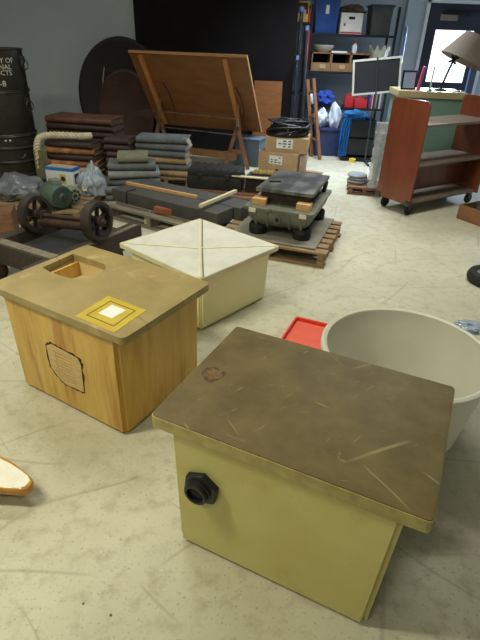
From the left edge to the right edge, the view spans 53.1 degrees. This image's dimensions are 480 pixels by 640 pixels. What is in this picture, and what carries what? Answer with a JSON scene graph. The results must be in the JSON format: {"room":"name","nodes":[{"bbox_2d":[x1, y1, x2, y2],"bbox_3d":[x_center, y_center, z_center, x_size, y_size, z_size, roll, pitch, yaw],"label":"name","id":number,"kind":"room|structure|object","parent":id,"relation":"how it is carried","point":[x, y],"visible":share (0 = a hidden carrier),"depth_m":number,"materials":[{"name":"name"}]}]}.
{"room":"storage warehouse","nodes":[
{"label":"storage warehouse","id":0,"kind":"room"},
{"bbox_2d":[0,0,135,143],"bbox_3d":[-3.449,-4.273,7.028,4.100,3.200,0.100,2,31,0],"label":"wall","id":1,"kind":"structure","parent":0,"point":[56,37],"depth_m":7.03,"materials":[{"name":"grey paint"}]},
{"bbox_2d":[133,0,298,150],"bbox_3d":[-0.352,-4.131,6.976,2.330,3.200,0.080,2,31,0],"label":"wall","id":2,"kind":"structure","parent":0,"point":[265,31],"depth_m":6.93,"materials":[{"name":"paint"}]},
{"bbox_2d":[0,144,479,639],"bbox_3d":[0.007,-0.205,3.595,11.000,0.100,14.000,2,31,0],"label":"floor","id":3,"kind":"structure","parent":0,"point":[98,549],"depth_m":1.86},
{"bbox_2d":[0,204,18,233],"bbox_3d":[-2.190,-0.879,4.288,0.340,0.220,0.300,-7,32,-15],"label":"wooden block","id":4,"kind":"object","parent":3,"relation":"on","point":[8,216],"visible":0.76,"depth_m":4.21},
{"bbox_2d":[0,456,33,495],"bbox_3d":[-1.116,0.606,1.955,0.639,0.101,0.269,2,31,0],"label":"wooden slab","id":5,"kind":"object","parent":3,"relation":"on","point":[13,480],"visible":1,"depth_m":1.85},
{"bbox_2d":[0,132,36,177],"bbox_3d":[-2.668,-1.913,5.663,0.620,0.574,0.620,2,31,0],"label":"drum","id":6,"kind":"object","parent":3,"relation":"on","point":[16,152],"visible":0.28,"depth_m":5.43,"materials":[{"name":"black"}]},
{"bbox_2d":[0,90,36,136],"bbox_3d":[-2.632,-2.350,5.405,0.660,0.440,0.620,2,31,0],"label":"drum","id":7,"kind":"object","parent":6,"relation":"on","point":[16,114],"visible":0.92,"depth_m":5.25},
{"bbox_2d":[0,47,29,91],"bbox_3d":[-2.619,-2.713,5.190,0.659,0.404,0.620,2,31,0],"label":"drum","id":8,"kind":"object","parent":7,"relation":"on","point":[13,78],"visible":1,"depth_m":5.07,"materials":[{"name":"black"}]},
{"bbox_2d":[0,186,105,223],"bbox_3d":[-2.018,-1.210,4.949,1.036,0.130,0.940,2,31,0],"label":"wooden pallet","id":9,"kind":"object","parent":3,"relation":"on","point":[76,210],"visible":0.16,"depth_m":4.68,"materials":[{"name":"brown wood"}]},
{"bbox_2d":[0,172,42,201],"bbox_3d":[-2.227,-1.370,4.847,0.546,0.235,0.501,2,31,0],"label":"plastic sheet","id":10,"kind":"object","parent":9,"relation":"on","point":[14,186],"visible":0.85,"depth_m":4.71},
{"bbox_2d":[39,177,80,211],"bbox_3d":[-1.684,-1.210,4.583,0.332,0.262,0.344,27,38,35],"label":"motor","id":11,"kind":"object","parent":9,"relation":"on","point":[59,197],"visible":0.98,"depth_m":4.50,"materials":[{"name":"green"}]},
{"bbox_2d":[44,163,79,186],"bbox_3d":[-1.925,-1.574,5.230,0.334,0.204,0.155,9,31,12],"label":"carton","id":12,"kind":"object","parent":9,"relation":"on","point":[68,174],"visible":0.82,"depth_m":5.16,"materials":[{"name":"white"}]},
{"bbox_2d":[76,160,106,196],"bbox_3d":[-1.530,-1.478,4.962,0.294,0.347,0.299,-24,39,-37],"label":"plastic bag","id":13,"kind":"object","parent":9,"relation":"on","point":[91,180],"visible":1,"depth_m":4.91,"materials":[{"name":"plastic"}]},
{"bbox_2d":[0,214,141,278],"bbox_3d":[-1.352,-0.498,3.608,0.710,0.307,1.060,17,34,24],"label":"platform dolly","id":14,"kind":"object","parent":3,"relation":"on","point":[21,249],"visible":0.51,"depth_m":3.49,"materials":[{"name":"black metal"}]},
{"bbox_2d":[17,194,112,240],"bbox_3d":[-1.271,-0.744,3.491,0.710,0.319,0.284,14,32,19],"label":"axle wheelset","id":15,"kind":"object","parent":14,"relation":"on","point":[86,223],"visible":1,"depth_m":3.47,"materials":[{"name":"brown metal"}]},
{"bbox_2d":[41,170,107,191],"bbox_3d":[-1.747,-1.780,5.931,1.119,0.130,0.960,2,31,0],"label":"wooden pallet","id":16,"kind":"object","parent":3,"relation":"on","point":[106,175],"visible":0.03,"depth_m":5.54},
{"bbox_3d":[-1.882,-1.720,5.627,0.560,0.067,0.300,3,31,2],"label":"book","id":17,"kind":"object","parent":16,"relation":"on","visible":0},
{"bbox_2d":[80,164,105,172],"bbox_3d":[-1.889,-1.775,5.586,0.560,0.067,0.300,6,31,7],"label":"book","id":18,"kind":"object","parent":17,"relation":"on","point":[101,168],"visible":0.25,"depth_m":5.58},
{"bbox_2d":[49,157,105,167],"bbox_3d":[-1.874,-1.832,5.549,0.560,0.067,0.300,3,31,2],"label":"book","id":19,"kind":"object","parent":18,"relation":"on","point":[99,163],"visible":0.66,"depth_m":5.42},
{"bbox_2d":[47,151,103,161],"bbox_3d":[-1.890,-1.892,5.515,0.560,0.067,0.300,7,31,8],"label":"book","id":20,"kind":"object","parent":19,"relation":"on","point":[73,157],"visible":0.59,"depth_m":5.40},
{"bbox_2d":[46,145,103,155],"bbox_3d":[-1.879,-1.950,5.481,0.560,0.067,0.300,5,31,5],"label":"book","id":21,"kind":"object","parent":20,"relation":"on","point":[49,149],"visible":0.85,"depth_m":5.36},
{"bbox_2d":[44,138,102,149],"bbox_3d":[-1.881,-2.010,5.448,0.560,0.067,0.300,7,31,9],"label":"book","id":22,"kind":"object","parent":21,"relation":"on","point":[92,143],"visible":0.88,"depth_m":5.34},
{"bbox_2d":[33,131,92,177],"bbox_3d":[-1.964,-1.854,5.385,0.653,0.479,0.150,-5,31,-12],"label":"rope","id":23,"kind":"object","parent":22,"relation":"on","point":[40,156],"visible":0.99,"depth_m":5.28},
{"bbox_3d":[-1.869,-1.985,6.071,0.840,0.073,0.380,5,31,5],"label":"book","id":24,"kind":"object","parent":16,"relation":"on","visible":0},
{"bbox_3d":[-1.875,-2.049,6.033,0.840,0.073,0.380,5,31,5],"label":"book","id":25,"kind":"object","parent":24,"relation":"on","visible":0},
{"bbox_3d":[-1.866,-2.114,5.997,0.840,0.073,0.380,7,31,8],"label":"book","id":26,"kind":"object","parent":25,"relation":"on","visible":0},
{"bbox_3d":[-1.866,-2.174,5.954,0.840,0.073,0.380,3,31,2],"label":"book","id":27,"kind":"object","parent":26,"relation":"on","visible":0},
{"bbox_3d":[-1.880,-2.241,5.920,0.840,0.073,0.380,6,31,6],"label":"book","id":28,"kind":"object","parent":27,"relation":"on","visible":0},
{"bbox_2d":[47,129,124,138],"bbox_3d":[-1.879,-2.301,5.877,0.840,0.073,0.380,7,31,8],"label":"book","id":29,"kind":"object","parent":28,"relation":"on","point":[100,135],"visible":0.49,"depth_m":5.71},
{"bbox_2d":[46,122,124,132],"bbox_3d":[-1.870,-2.364,5.837,0.840,0.073,0.380,7,31,8],"label":"book","id":30,"kind":"object","parent":29,"relation":"on","point":[50,125],"visible":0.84,"depth_m":5.69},
{"bbox_2d":[45,112,123,125],"bbox_3d":[-1.872,-2.428,5.800,0.840,0.073,0.380,7,31,9],"label":"book","id":31,"kind":"object","parent":30,"relation":"on","point":[59,117],"visible":1,"depth_m":5.68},
{"bbox_3d":[-1.408,-1.779,5.751,0.290,0.071,0.250,7,31,8],"label":"book","id":32,"kind":"object","parent":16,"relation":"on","visible":0},
{"bbox_3d":[-1.403,-1.836,5.706,0.290,0.071,0.250,6,31,6],"label":"book","id":33,"kind":"object","parent":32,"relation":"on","visible":0},
{"bbox_3d":[-1.396,-1.897,5.668,0.290,0.071,0.250,7,31,8],"label":"book","id":34,"kind":"object","parent":33,"relation":"on","visible":0},
{"bbox_2d":[107,148,136,156],"bbox_3d":[-1.379,-1.961,5.636,0.290,0.071,0.250,5,31,4],"label":"book","id":35,"kind":"object","parent":34,"relation":"on","point":[109,153],"visible":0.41,"depth_m":5.54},
{"bbox_2d":[104,143,135,150],"bbox_3d":[-1.398,-2.021,5.595,0.290,0.071,0.250,6,31,7],"label":"book","id":36,"kind":"object","parent":35,"relation":"on","point":[109,147],"visible":0.73,"depth_m":5.50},
{"bbox_2d":[104,134,135,144],"bbox_3d":[-1.391,-2.088,5.567,0.290,0.071,0.250,7,31,8],"label":"book","id":37,"kind":"object","parent":36,"relation":"on","point":[117,139],"visible":1,"depth_m":5.48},
{"bbox_2d":[0,245,208,432],"bbox_3d":[-0.667,0.069,2.429,0.842,0.570,0.612,19,34,26],"label":"lidded box","id":38,"kind":"object","parent":3,"relation":"on","point":[110,336],"visible":0.98,"depth_m":2.22,"materials":[{"name":"brown wood"}]},
{"bbox_2d":[53,351,75,384],"bbox_3d":[-0.810,0.222,2.224,0.130,0.151,0.002,19,34,26],"label":"print","id":39,"kind":"object","parent":38,"relation":"attached to","point":[53,351],"depth_m":2.22},
{"bbox_2d":[106,194,114,200],"bbox_3d":[-1.182,-1.407,5.380,0.600,0.081,0.270,-2,31,-7],"label":"book","id":40,"kind":"object","parent":3,"relation":"on","point":[109,197],"visible":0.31,"depth_m":5.23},
{"bbox_2d":[105,181,117,193],"bbox_3d":[-1.176,-1.474,5.333,0.600,0.081,0.270,-4,31,-10],"label":"book","id":41,"kind":"object","parent":40,"relation":"on","point":[108,190],"visible":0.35,"depth_m":5.18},
{"bbox_2d":[107,176,160,185],"bbox_3d":[-1.164,-1.548,5.297,0.560,0.081,0.270,-1,31,-6],"label":"book","id":42,"kind":"object","parent":41,"relation":"on","point":[110,182],"visible":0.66,"depth_m":5.17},
{"bbox_2d":[108,165,159,178],"bbox_3d":[-1.158,-1.613,5.247,0.540,0.081,0.270,-5,31,-12],"label":"book","id":43,"kind":"object","parent":42,"relation":"on","point":[113,174],"visible":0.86,"depth_m":5.14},
{"bbox_2d":[107,158,155,169],"bbox_3d":[-1.168,-1.688,5.211,0.500,0.081,0.270,-3,31,-8],"label":"book","id":44,"kind":"object","parent":43,"relation":"on","point":[112,164],"visible":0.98,"depth_m":5.11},
{"bbox_2d":[117,150,147,162],"bbox_3d":[-1.151,-1.754,5.164,0.320,0.081,0.270,-4,31,-10],"label":"book","id":45,"kind":"object","parent":44,"relation":"on","point":[123,156],"visible":1,"depth_m":5.07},
{"bbox_2d":[78,36,160,132],"bbox_3d":[-1.750,-3.350,7.190,1.320,1.547,0.262,3,31,1],"label":"table","id":46,"kind":"object","parent":3,"relation":"on","point":[110,54],"visible":0.44,"depth_m":7.02,"materials":[{"name":"wood"}]},
{"bbox_2d":[98,69,153,147],"bbox_3d":[-1.690,-3.080,7.130,0.840,1.146,0.245,3,31,1],"label":"table","id":47,"kind":"object","parent":3,"relation":"on","point":[122,93],"visible":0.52,"depth_m":7.06,"materials":[{"name":"wood"}]},
{"bbox_2d":[108,201,230,230],"bbox_3d":[-0.701,-1.040,4.741,1.111,0.130,0.600,20,35,27],"label":"wooden pallet","id":48,"kind":"object","parent":3,"relation":"on","point":[153,219],"visible":0.21,"depth_m":4.59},
{"bbox_2d":[154,205,171,215],"bbox_3d":[-0.712,-1.044,4.560,0.190,0.060,0.090,13,32,17],"label":"brick","id":49,"kind":"object","parent":48,"relation":"on","point":[157,209],"visible":0.68,"depth_m":4.52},
{"bbox_2d":[112,184,232,225],"bbox_3d":[-0.677,-1.125,4.640,1.300,0.120,0.250,20,35,27],"label":"slab","id":50,"kind":"object","parent":48,"relation":"on","point":[188,208],"visible":0.8,"depth_m":4.51,"materials":[{"name":"stone"}]},
{"bbox_2d":[126,181,197,198],"bbox_3d":[-0.788,-1.294,4.771,0.862,0.030,0.035,17,34,24],"label":"wooden stick","id":51,"kind":"object","parent":50,"relation":"on","point":[164,190],"visible":1,"depth_m":4.74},
{"bbox_2d":[199,189,236,207],"bbox_3d":[-0.197,-1.137,4.480,0.032,0.030,0.604,19,34,26],"label":"wooden stick","id":52,"kind":"object","parent":50,"relation":"on","point":[234,191],"visible":1,"depth_m":4.44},
{"bbox_2d":[134,179,248,220],"bbox_3d":[-0.499,-1.222,4.815,1.360,0.120,0.250,20,35,27],"label":"slab","id":53,"kind":"object","parent":48,"relation":"on","point":[240,213],"visible":0.39,"depth_m":4.67,"materials":[{"name":"stone"}]},
{"bbox_2d":[160,176,186,186],"bbox_3d":[-0.880,-1.734,5.905,0.614,0.130,0.440,2,31,0],"label":"wooden pallet","id":54,"kind":"object","parent":3,"relation":"on","point":[167,179],"visible":0.09,"depth_m":5.73,"materials":[{"name":"brown wood"}]},
{"bbox_2d":[159,169,187,177],"bbox_3d":[-0.898,-1.815,5.842,0.600,0.073,0.280,7,31,9],"label":"book","id":55,"kind":"object","parent":54,"relation":"on","point":[174,173],"visible":0.16,"depth_m":5.71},
{"bbox_2d":[156,160,191,170],"bbox_3d":[-0.896,-1.878,5.802,0.600,0.073,0.280,5,31,4],"label":"book","id":56,"kind":"object","parent":55,"relation":"on","point":[163,166],"visible":0.26,"depth_m":5.68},
{"bbox_2d":[148,155,190,164],"bbox_3d":[-0.907,-1.940,5.761,0.600,0.073,0.280,5,31,5],"label":"book","id":57,"kind":"object","parent":56,"relation":"on","point":[167,160],"visible":0.52,"depth_m":5.64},
{"bbox_2d":[136,148,190,158],"bbox_3d":[-0.910,-2.000,5.717,0.600,0.073,0.280,7,31,8],"label":"book","id":58,"kind":"object","parent":57,"relation":"on","point":[157,153],"visible":0.57,"depth_m":5.60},
{"bbox_2d":[135,142,191,151],"bbox_3d":[-0.902,-2.068,5.688,0.600,0.073,0.280,7,31,9],"label":"book","id":59,"kind":"object","parent":58,"relation":"on","point":[153,146],"visible":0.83,"depth_m":5.58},
{"bbox_2d":[136,132,190,144],"bbox_3d":[-0.895,-2.134,5.653,0.600,0.073,0.280,4,31,4],"label":"book","id":60,"kind":"object","parent":59,"relation":"on","point":[143,137],"visible":0.98,"depth_m":5.55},
{"bbox_2d":[128,50,261,169],"bbox_3d":[-0.570,-2.910,6.665,1.678,1.417,0.689,10,31,13],"label":"table","id":61,"kind":"object","parent":3,"relation":"on","point":[193,89],"visible":0.89,"depth_m":6.50,"materials":[{"name":"brown"}]},
{"bbox_2d":[120,219,278,328],"bbox_3d":[-0.276,-0.340,3.318,0.774,0.396,0.742,26,38,34],"label":"lidded box","id":62,"kind":"object","parent":3,"relation":"on","point":[234,264],"visible":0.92,"depth_m":3.15,"materials":[{"name":"plastic"}]},
{"bbox_2d":[188,185,257,200],"bbox_3d":[-0.085,-1.435,5.447,0.990,0.130,0.680,9,31,12],"label":"wooden pallet","id":63,"kind":"object","parent":3,"relation":"on","point":[242,194],"visible":0.02,"depth_m":5.24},
{"bbox_2d":[187,162,244,190],"bbox_3d":[-0.263,-1.607,5.377,0.620,0.225,0.355,6,31,7],"label":"equipment case","id":64,"kind":"object","parent":63,"relation":"on","point":[204,175],"visible":0.99,"depth_m":5.25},
{"bbox_2d":[245,171,269,192],"bbox_3d":[0.255,-1.519,5.322,0.360,0.162,0.280,9,31,12],"label":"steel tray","id":65,"kind":"object","parent":63,"relation":"on","point":[251,184],"visible":0.48,"depth_m":5.24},
{"bbox_2d":[251,169,274,175],"bbox_3d":[0.259,-1.632,5.314,0.240,0.042,0.140,8,31,10],"label":"plates","id":66,"kind":"object","parent":65,"relation":"on","point":[259,172],"visible":0.93,"depth_m":5.27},
{"bbox_2d":[235,134,265,166],"bbox_3d":[0.148,-2.438,6.919,0.380,0.375,0.320,13,32,17],"label":"storage bin","id":67,"kind":"object","parent":3,"relation":"on","point":[253,144],"visible":0.63,"depth_m":6.79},
{"bbox_2d":[252,81,282,135],"bbox_3d":[0.412,-3.110,7.417,0.420,1.038,0.109,2,31,0],"label":"plywood offcut","id":68,"kind":"object","parent":3,"relation":"on","point":[268,94],"visible":0.5,"depth_m":7.30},
{"bbox_2d":[225,218,341,268],"bbox_3d":[0.373,-0.763,4.337,0.979,0.130,0.840,12,32,16],"label":"wooden pallet","id":69,"kind":"object","parent":3,"relation":"on","point":[324,247],"visible":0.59,"depth_m":4.00,"materials":[{"name":"brown wood"}]},
{"bbox_2d":[233,216,333,249],"bbox_3d":[0.390,-0.835,4.317,0.760,0.015,0.820,12,32,16],"label":"plywood sheet","id":70,"kind":"object","parent":69,"relation":"on","point":[278,235],"visible":0.53,"depth_m":4.14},
{"bbox_2d":[244,170,331,240],"bbox_3d":[0.441,-1.030,4.261,0.592,0.378,0.832,12,32,16],"label":"wheeled cart","id":71,"kind":"object","parent":70,"relation":"on","point":[294,202],"visible":1,"depth_m":4.01,"materials":[{"name":"black"}]},
{"bbox_2d":[292,55,298,117],"bbox_3d":[0.810,-3.184,7.220,0.050,1.392,0.261,2,31,0],"label":"leaning pole","id":72,"kind":"object","parent":3,"relation":"on","point":[297,56],"visible":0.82,"depth_m":7.10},
{"bbox_2d":[295,6,303,117],"bbox_3d":[0.855,-3.543,7.240,0.070,1.992,0.278,0,31,-4],"label":"leaning pole","id":73,"kind":"object","parent":3,"relation":"on","point":[301,8],"visible":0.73,"depth_m":6.99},
{"bbox_2d":[292,9,310,118],"bbox_3d":[0.892,-3.764,7.631,0.226,1.980,0.360,2,31,0],"label":"rack","id":74,"kind":"object","parent":3,"relation":"on","point":[308,22],"visible":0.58,"depth_m":7.61,"materials":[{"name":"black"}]},
{"bbox_2d":[298,1,309,21],"bbox_3d":[0.919,-4.550,7.097,0.172,0.252,0.212,2,31,0],"label":"bin","id":75,"kind":"object","parent":74,"relation":"on","point":[305,4],"visible":0.48,"depth_m":7.05,"materials":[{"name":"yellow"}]},
{"bbox_2d":[152,327,454,621],"bbox_3d":[0.218,0.518,1.719,0.852,0.575,0.646,15,33,21],"label":"lidded box","id":76,"kind":"object","parent":3,"relation":"on","point":[304,468],"visible":1,"depth_m":1.49,"materials":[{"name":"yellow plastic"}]},
{"bbox_2d":[281,316,327,349],"bbox_3d":[0.450,0.095,2.984,0.320,0.032,0.320,14,33,19],"label":"tray","id":77,"kind":"object","parent":3,"relation":"on","point":[304,331],"visible":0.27,"depth_m":3.02,"materials":[{"name":"red plastic"}]},
{"bbox_2d":[301,25,308,118],"bbox_3d":[0.940,-3.339,7.126,0.055,1.762,0.268,-3,31,-9],"label":"leaning pole","id":78,"kind":"object","parent":3,"relation":"on","point":[306,26],"visible":0.8,"depth_m":6.98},
{"bbox_2d":[306,78,321,158],"bbox_3d":[1.138,-3.049,7.291,0.104,1.099,0.469,-19,37,-32],"label":"wooden ladder","id":79,"kind":"object","parent":3,"relation":"on","point":[313,90],"visible":0.96,"depth_m":7.27,"materials":[{"name":"brown wood"}]},
{"bbox_2d":[305,170,322,174],"bbox_3d":[0.605,-1.846,6.215,0.793,0.100,0.620,14,32,19],"label":"wooden pallet","id":80,"kind":"object","parent":3,"relation":"on","point":[307,171],"visible":0.08,"depth_m":6.29,"materials":[{"name":"brown wood"}]},
{"bbox_2d":[258,148,307,172],"bbox_3d":[0.555,-2.011,6.107,0.529,0.290,0.405,15,33,21],"label":"carton","id":81,"kind":"object","parent":80,"relation":"on","point":[268,160],"visible":0.7,"depth_m":5.94,"materials":[{"name":"cardboard"}]},
{"bbox_2d":[265,132,309,153],"bbox_3d":[0.600,-2.228,6.020,0.520,0.172,0.405,7,31,9],"label":"carton","id":82,"kind":"object","parent":81,"relation":"on","point":[272,143],"visible":0.91,"depth_m":5.86,"materials":[{"name":"cardboard"}]},
{"bbox_2d":[266,117,310,137],"bbox_3d":[0.602,-2.392,5.926,0.557,0.208,0.460,-2,31,-6],"label":"cable coil","id":83,"kind":"object","parent":82,"relation":"on","point":[280,124],"visible":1,"depth_m":5.80,"materials":[{"name":"black"}]},
{"bbox_2d":[312,124,340,155],"bbox_3d":[1.375,-2.878,7.700,0.450,0.415,0.412,2,31,0],"label":"storage bin","id":84,"kind":"object","parent":3,"relation":"on","point":[329,137],"visible":0.69,"depth_m":7.55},
{"bbox_2d":[313,107,327,126],"bbox_3d":[1.264,-3.175,7.505,0.236,0.286,0.258,-17,35,-28],"label":"plastic bag","id":85,"kind":"object","parent":84,"relation":"on","point":[322,114],"visible":0.7,"depth_m":7.42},
{"bbox_2d":[328,101,341,127],"bbox_3d":[1.481,-3.207,7.490,0.207,0.368,0.274,2,31,0],"label":"plastic bag","id":86,"kind":"object","parent":84,"relation":"on","point":[334,116],"visible":1,"depth_m":7.42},
{"bbox_2d":[299,4,401,152],"bbox_3d":[1.668,-3.812,7.702,1.295,2.040,0.515,2,31,0],"label":"metal shelving","id":87,"kind":"object","parent":3,"relation":"on","point":[313,5],"visible":0.33,"depth_m":7.41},
{"bbox_2d":[309,51,331,70],"bbox_3d":[1.246,-4.047,7.513,0.295,0.250,0.363,2,31,0],"label":"box","id":88,"kind":"object","parent":87,"relation":"on","point":[319,61],"visible":0.94,"depth_m":7.41,"materials":[{"name":"brown"}]},
{"bbox_2d":[317,90,334,105],"bbox_3d":[1.378,-3.583,7.733,0.331,0.236,0.283,2,31,0],"label":"heap","id":89,"kind":"object","parent":87,"relation":"on","point":[325,97],"visible":0.98,"depth_m":7.65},
{"bbox_2d":[312,0,340,33],"bbox_3d":[1.286,-4.581,7.234,0.390,0.455,0.430,2,31,0],"label":"storage bin","id":90,"kind":"object","parent":87,"relation":"on","point":[326,12],"visible":0.93,"depth_m":7.08,"materials":[{"name":"blue plastic"}]},
{"bbox_2d":[330,53,351,71],"bbox_3d":[1.546,-4.036,7.513,0.295,0.250,0.363,2,31,0],"label":"box","id":91,"kind":"object","parent":87,"relation":"on","point":[340,62],"visible":0.76,"depth_m":7.41,"materials":[{"name":"brown"}]},
{"bbox_2d":[336,12,363,34],"bbox_3d":[1.652,-4.477,7.262,0.320,0.270,0.364,2,31,0],"label":"file box","id":92,"kind":"object","parent":87,"relation":"on","point":[347,23],"visible":0.92,"depth_m":7.12,"materials":[{"name":"white"}]},
{"bbox_2d":[339,4,366,13],"bbox_3d":[1.670,-4.646,7.162,0.442,0.122,0.372,2,31,0],"label":"heap","id":93,"kind":"object","parent":92,"relation":"on","point":[351,8],"visible":0.78,"depth_m":7.07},
{"bbox_2d":[349,53,370,71],"bbox_3d":[1.846,-4.026,7.513,0.295,0.250,0.363,2,31,0],"label":"box","id":94,"kind":"object","parent":87,"relation":"on","point":[357,56],"visible":0.35,"depth_m":7.46,"materials":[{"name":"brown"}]},
{"bbox_2d":[353,96,367,107],"bbox_3d":[1.927,-3.494,7.699,0.200,0.171,0.140,2,31,0],"label":"can","id":95,"kind":"object","parent":87,"relation":"on","point":[360,101],"visible":0.96,"depth_m":7.65,"materials":[{"name":"red"}]},
{"bbox_2d":[369,45,389,57],"bbox_3d":[2.142,-4.055,7.462,0.319,0.371,0.314,2,31,0],"label":"bowl","id":96,"kind":"object","parent":87,"relation":"on","point":[377,52],"visible":0.43,"depth_m":7.33,"materials":[{"name":"beige"}]},
{"bbox_2d":[366,4,395,35],"bbox_3d":[2.094,-4.522,7.252,0.340,0.385,0.410,2,31,0],"label":"storage bin","id":97,"kind":"object","parent":87,"relation":"on","point":[379,16],"visible":0.91,"depth_m":7.11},
{"bbox_2d":[337,153,374,161],"bbox_3d":[1.834,-2.575,7.569,0.560,0.055,0.420,2,31,0],"label":"tray","id":98,"kind":"object","parent":3,"relation":"on","point":[342,158],"visible":0.39,"depth_m":7.39,"materials":[{"name":"black plastic"}]},
{"bbox_2d":[346,138,374,156],"bbox_3d":[1.839,-2.731,7.523,0.440,0.260,0.360,2,31,0],"label":"plastic crate","id":99,"kind":"object","parent":98,"relation":"on","point":[355,147],"visible":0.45,"depth_m":7.38,"materials":[{"name":"black"}]},
{"bbox_2d":[344,117,376,138],"bbox_3d":[1.828,-2.956,7.391,0.440,0.260,0.360,2,31,0],"label":"plastic crate","id":100,"kind":"object","parent":99,"relation":"on","point":[359,129],"visible":0.56,"depth_m":7.25,"materials":[{"name":"black"}]},
{"bbox_2d":[338,109,369,155],"bbox_3d":[1.745,-2.882,7.367,0.588,0.644,0.308,-9,32,-18],"label":"draped fabric","id":101,"kind":"object","parent":100,"relation":"on","point":[355,114],"visible":1,"depth_m":7.20,"materials":[{"name":"fabric"}]},
{"bbox_2d":[347,179,380,196],"bbox_3d":[1.528,-1.645,5.941,0.413,0.090,0.440,7,31,9],"label":"wooden pallet","id":102,"kind":"object","parent":3,"relation":"on","point":[366,187],"visible":0.62,"depth_m":5.80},
{"bbox_2d":[371,134,383,183],"bbox_3d":[1.600,-1.904,5.577,0.150,0.728,0.150,2,31,0],"label":"roll","id":103,"kind":"object","parent":102,"relation":"on","point":[381,136],"visible":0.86,"depth_m":5.57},
{"bbox_2d":[352,56,401,165],"bbox_3d":[1.899,-3.007,6.939,0.717,1.440,0.438,2,31,0],"label":"chalkboard","id":104,"kind":"object","parent":3,"relation":"on","point":[374,76],"visible":0.91,"depth_m":6.73,"materials":[{"name":"grey"}]},
{"bbox_2d":[321,307,479,451],"bbox_3d":[0.752,0.301,2.286,0.774,0.406,0.774,2,31,0],"label":"tub","id":105,"kind":"object","parent":3,"relation":"on","point":[418,344],"visible":0.47,"depth_m":2.47,"materials":[{"name":"plastic"}]},
{"bbox_2d":[377,86,468,179],"bbox_3d":[2.233,-2.282,6.049,0.790,1.120,0.550,4,31,3],"label":"base cabinet","id":106,"kind":"object","parent":3,"relation":"on","point":[444,103],"visible":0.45,"depth_m":5.67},
{"bbox_2d":[389,86,468,99],"bbox_3d":[2.249,-2.734,5.783,0.790,0.070,0.550,4,31,3],"label":"countertop","id":107,"kind":"structure","parent":106,"relation":"on","point":[422,93],"depth_m":5.55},
{"bbox_2d":[400,70,417,89],"bbox_3d":[1.977,-2.806,5.618,0.170,0.201,0.043,0,31,-3],"label":"picture frame","id":108,"kind":"object","parent":107,"relation":"on","point":[409,77],"visible":1,"depth_m":5.61,"materials":[{"name":"black plastic"}]},
{"bbox_2d":[403,72,415,87],"bbox_3d":[1.978,-2.801,5.610,0.135,0.164,0.026,0,31,-3],"label":"picture","id":109,"kind":"object","parent":108,"relation":"attached to","point":[409,78],"depth_m":5.61},
{"bbox_2d":[427,67,434,90],"bbox_3d":[2.232,-2.803,5.580,0.070,0.250,0.070,2,31,0],"label":"stick","id":110,"kind":"object","parent":107,"relation":"on","point":[429,89],"visible":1,"depth_m":5.58,"materials":[{"name":"silver metal"}]},
{"bbox_2d":[429,67,434,88],"bbox_3d":[2.233,-2.811,5.575,0.018,0.232,0.018,2,31,0],"label":"candle","id":111,"kind":"object","parent":110,"relation":"on","point":[434,67],"depth_m":5.57,"materials":[{"name":"white wax"}]},
{"bbox_2d":[434,31,479,90],"bbox_3d":[2.565,-2.984,5.548,0.502,0.614,0.530,2,31,0],"label":"table lamp","id":112,"kind":"object","parent":107,"relation":"on","point":[465,50],"visible":1,"depth_m":5.34,"materials":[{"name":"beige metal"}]},
{"bbox_2d":[375,94,479,214],"bbox_3d":[2.146,-1.815,5.246,1.173,1.124,0.480,-16,35,-28],"label":"cart","id":113,"kind":"object","parent":3,"relation":"on","point":[408,176],"visible":1,"depth_m":5.18,"materials":[{"name":"brown wood"}]},
{"bbox_2d":[411,183,474,203],"bbox_3d":[2.140,-1.457,5.462,1.104,0.024,0.430,-16,35,-28],"label":"shelf","id":114,"kind":"object","parent":113,"relation":"attached to","point":[453,189],"depth_m":5.45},
{"bbox_2d":[419,149,479,167],"bbox_3d":[2.152,-1.780,5.272,1.104,0.024,0.430,-16,35,-28],"label":"shelf","id":115,"kind":"object","parent":113,"relation":"attached to","point":[441,157],"depth_m":5.28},
{"bbox_2d":[427,115,479,127],"bbox_3d":[2.164,-2.107,5.079,1.104,0.024,0.430,-16,35,-28],"label":"shelf","id":116,"kind":"object","parent":113,"relation":"attached to","point":[448,120],"depth_m":5.04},
{"bbox_2d":[454,319,479,333],"bbox_3d":[1.514,0.035,3.135,0.230,0.045,0.163,2,31,0],"label":"plastic wrap","id":117,"kind":"object","parent":3,"relation":"on","point":[472,326],"visible":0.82,"depth_m":3.12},
{"bbox_2d":[456,201,479,226],"bbox_3d":[2.602,-1.124,5.064,0.460,0.150,0.360,-14,34,-26],"label":"wooden crate","id":118,"kind":"object","parent":3,"relation":"on","point":[468,214],"visible":1,"depth_m":5.01,"materials":[{"name":"brown wood"}]},
{"bbox_2d":[464,68,476,93],"bbox_3d":[2.811,-2.489,6.159,0.220,1.400,0.220,2,31,0],"label":"leaning pole","id":119,"kind":"object","parent":3,"relation":"on","point":[471,76],"visible":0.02,"depth_m":5.88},
{"bbox_2d":[466,265,479,286],"bbox_3d":[1.948,-0.333,3.752,0.330,0.080,0.330,2,31,0],"label":"tyre","id":120,"kind":"object","parent":3,"relation":"on","point":[473,274],"visible":1,"depth_m":3.73,"materials":[{"name":"black rubber"}]},
{"bbox_2d":[289,0,479,143],"bbox_3d":[2.840,-4.540,7.864,4.150,3.200,0.240,2,31,0],"label":"wall","id":121,"kind":"structure","parent":0,"point":[412,14],"depth_m":7.89,"materials":[{"name":"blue paint"}]},
{"bbox_2d":[414,0,479,94],"bbox_3d":[3.409,-4.007,7.992,1.061,2.188,0.070,2,31,0],"label":"trim","id":122,"kind":"structure","parent":121,"relation":"attached to","point":[426,16],"depth_m":7.58,"materials":[{"name":"white"}]},
{"bbox_2d":[415,3,479,92],"bbox_3d":[3.407,-3.960,7.960,0.955,2.140,0.121,2,31,0],"label":"door","id":123,"kind":"structure","parent":121,"relation":"in","point":[447,22],"depth_m":7.68,"materials":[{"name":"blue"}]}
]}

